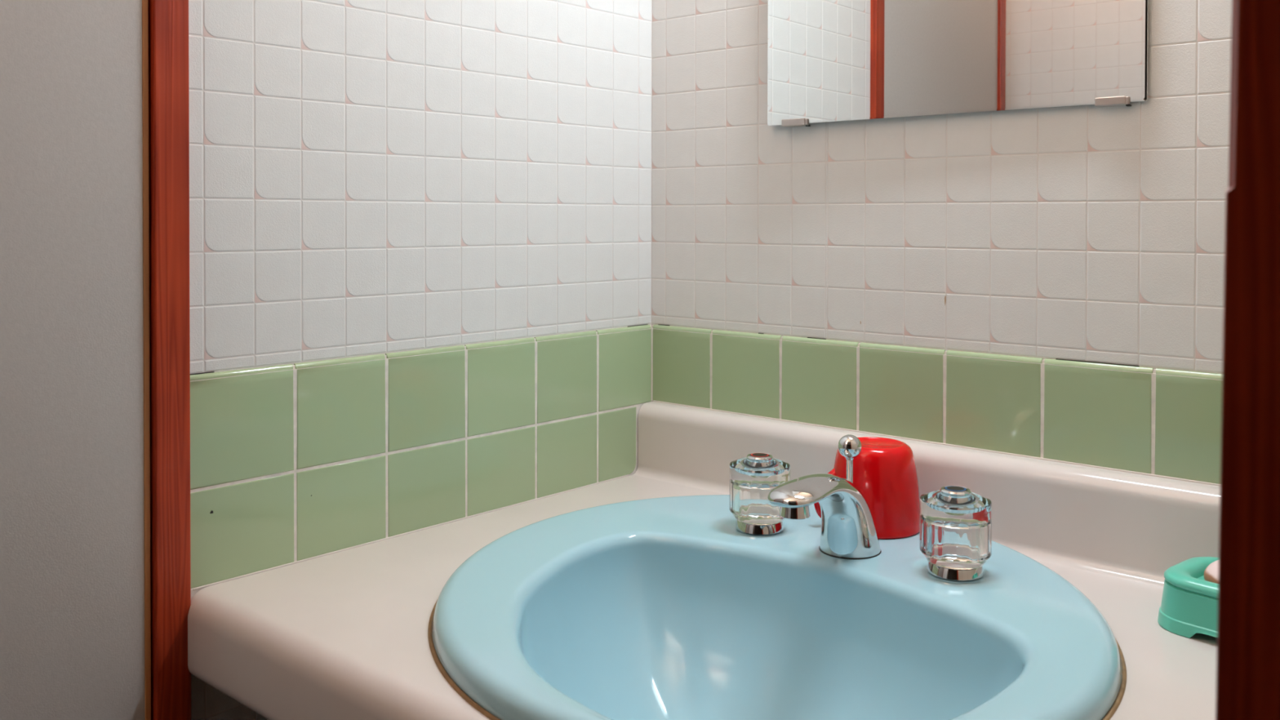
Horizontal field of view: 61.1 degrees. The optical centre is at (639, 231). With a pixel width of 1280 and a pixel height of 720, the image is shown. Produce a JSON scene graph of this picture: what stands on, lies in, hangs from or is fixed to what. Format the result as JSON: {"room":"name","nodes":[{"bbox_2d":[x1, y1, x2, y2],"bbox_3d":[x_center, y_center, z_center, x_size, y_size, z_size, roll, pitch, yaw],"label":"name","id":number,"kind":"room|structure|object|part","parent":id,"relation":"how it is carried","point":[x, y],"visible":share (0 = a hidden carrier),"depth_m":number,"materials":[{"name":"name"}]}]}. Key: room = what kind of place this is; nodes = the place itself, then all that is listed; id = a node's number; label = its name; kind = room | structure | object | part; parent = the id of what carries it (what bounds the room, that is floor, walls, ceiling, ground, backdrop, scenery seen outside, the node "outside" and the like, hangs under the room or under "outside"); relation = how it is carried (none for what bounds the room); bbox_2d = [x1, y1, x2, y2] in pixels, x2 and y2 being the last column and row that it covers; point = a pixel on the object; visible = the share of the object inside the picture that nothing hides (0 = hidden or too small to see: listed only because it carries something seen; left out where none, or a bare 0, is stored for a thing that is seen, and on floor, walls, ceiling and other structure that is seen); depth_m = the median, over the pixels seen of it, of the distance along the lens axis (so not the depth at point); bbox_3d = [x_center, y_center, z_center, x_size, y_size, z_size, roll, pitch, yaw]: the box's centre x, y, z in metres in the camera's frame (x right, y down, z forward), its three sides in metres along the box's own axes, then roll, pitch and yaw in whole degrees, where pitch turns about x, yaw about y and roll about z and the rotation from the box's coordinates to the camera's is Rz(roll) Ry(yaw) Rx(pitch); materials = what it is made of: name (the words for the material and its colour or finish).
{"room":"bathroom","nodes":[
{"label":"bathroom","id":0,"kind":"room"},
{"bbox_2d":[188,0,653,719],"bbox_3d":[-0.197,-0.049,1.201,0.106,2.300,0.734,1,1,42],"label":"wall","id":1,"kind":"structure","parent":0,"point":[420,230],"depth_m":1.09,"materials":[{"name":"white tile"}]},
{"bbox_2d":[0,0,151,719],"bbox_3d":[-0.583,-0.043,0.714,0.035,2.280,0.504,1,1,42],"label":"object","id":2,"kind":"structure","parent":1,"relation":"in","point":[75,614],"depth_m":0.85,"materials":[{"name":"white paint"}]},
{"bbox_2d":[148,0,191,719],"bbox_3d":[-0.410,-0.045,0.919,0.061,2.300,0.030,1,1,42],"label":"trim","id":3,"kind":"structure","parent":1,"relation":"attached to","point":[168,20],"depth_m":0.90,"materials":[{"name":"red wood"}]},
{"bbox_2d":[651,0,1231,486],"bbox_3d":[0.390,-0.046,1.100,0.920,2.300,0.106,1,1,42],"label":"wall","id":4,"kind":"structure","parent":0,"point":[1042,283],"depth_m":1.10,"materials":[{"name":"white tile"}]},
{"bbox_2d":[187,401,1220,719],"bbox_3d":[0.121,0.300,0.872,0.813,0.160,0.606,1,1,42],"label":"countertop","id":5,"kind":"structure","parent":4,"relation":"attached to","point":[343,635],"depth_m":0.94,"materials":[{"name":"beige laminate"}]},
{"bbox_2d":[427,453,1126,719],"bbox_3d":[0.099,0.338,0.889,0.565,0.241,0.566,1,1,42],"label":"washbasin","id":6,"kind":"object","parent":5,"relation":"in","point":[661,608],"depth_m":0.92,"materials":[{"name":"blue ceramic"}]},
{"bbox_3d":[0.116,0.251,1.049,0.058,0.071,0.058,1,1,36],"label":"tap handle","id":7,"kind":"part","parent":6,"relation":"part of","materials":[{"name":"clear glass"}]},
{"bbox_2d":[767,434,880,559],"bbox_3d":[0.162,0.236,0.948,0.055,0.105,0.140,1,1,42],"label":"faucet","id":8,"kind":"object","parent":6,"relation":"on","point":[848,531],"visible":1,"depth_m":0.95,"materials":[{"name":"silver metal"}]},
{"bbox_3d":[0.161,0.249,0.948,0.054,0.077,0.140,1,1,42],"label":"spout","id":9,"kind":"part","parent":8,"relation":"part of","materials":[{"name":"silver metal"}]},
{"bbox_3d":[0.189,0.223,0.979,0.006,0.038,0.006,1,1,42],"label":"lift rod","id":10,"kind":"part","parent":8,"relation":"part of","materials":[{"name":"silver metal"}]},
{"bbox_2d":[813,436,919,538],"bbox_3d":[0.228,0.245,1.053,0.090,0.081,0.089,1,1,42],"label":"cup","id":11,"kind":"object","parent":6,"relation":"on","point":[885,470],"visible":0.59,"depth_m":1.02,"materials":[{"name":"red plastic"}]},
{"bbox_3d":[0.182,0.256,1.052,0.026,0.053,0.011,0,1,-3],"label":"handle","id":12,"kind":"part","parent":11,"relation":"part of","materials":[{"name":"red plastic"}]},
{"bbox_3d":[0.267,0.253,0.919,0.058,0.071,0.058,0,1,24],"label":"tap handle","id":13,"kind":"part","parent":6,"relation":"part of","materials":[{"name":"clear glass"}]},
{"bbox_2d":[1157,556,1218,638],"bbox_3d":[0.467,0.286,0.829,0.094,0.042,0.118,0,1,-39],"label":"soap dish","id":14,"kind":"object","parent":5,"relation":"on","point":[1188,606],"visible":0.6,"depth_m":0.82,"materials":[{"name":"teal plastic"}]},
{"bbox_2d":[1164,556,1218,598],"bbox_3d":[0.467,0.276,0.828,0.087,0.022,0.111,0,1,-39],"label":"tray","id":15,"kind":"object","parent":14,"relation":"on","point":[1185,579],"depth_m":0.83,"materials":[{"name":"teal plastic"}]},
{"bbox_2d":[1204,560,1218,583],"bbox_3d":[0.468,0.270,0.829,0.043,0.026,0.068,0,1,-40],"label":"soap","id":16,"kind":"object","parent":14,"relation":"in","point":[1211,571],"visible":0.12,"depth_m":0.84,"materials":[{"name":"wax"}]},
{"bbox_2d":[767,0,1148,127],"bbox_3d":[0.302,-0.316,1.105,0.407,0.401,0.012,1,1,41],"label":"mirror","id":17,"kind":"object","parent":4,"relation":"attached to","point":[828,60],"visible":1,"depth_m":1.09,"materials":[{"name":"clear mirror"}]},
{"bbox_3d":[0.758,-0.036,0.271,0.930,2.300,0.660,1,1,42],"label":"wall","id":18,"kind":"structure","parent":0,"visible":0},
{"bbox_2d":[1215,0,1279,719],"bbox_3d":[0.222,-0.038,0.344,0.075,2.300,0.060,1,1,42],"label":"trim","id":19,"kind":"structure","parent":18,"relation":"attached to","point":[1248,657],"depth_m":0.34,"materials":[{"name":"red wood"}]}
]}

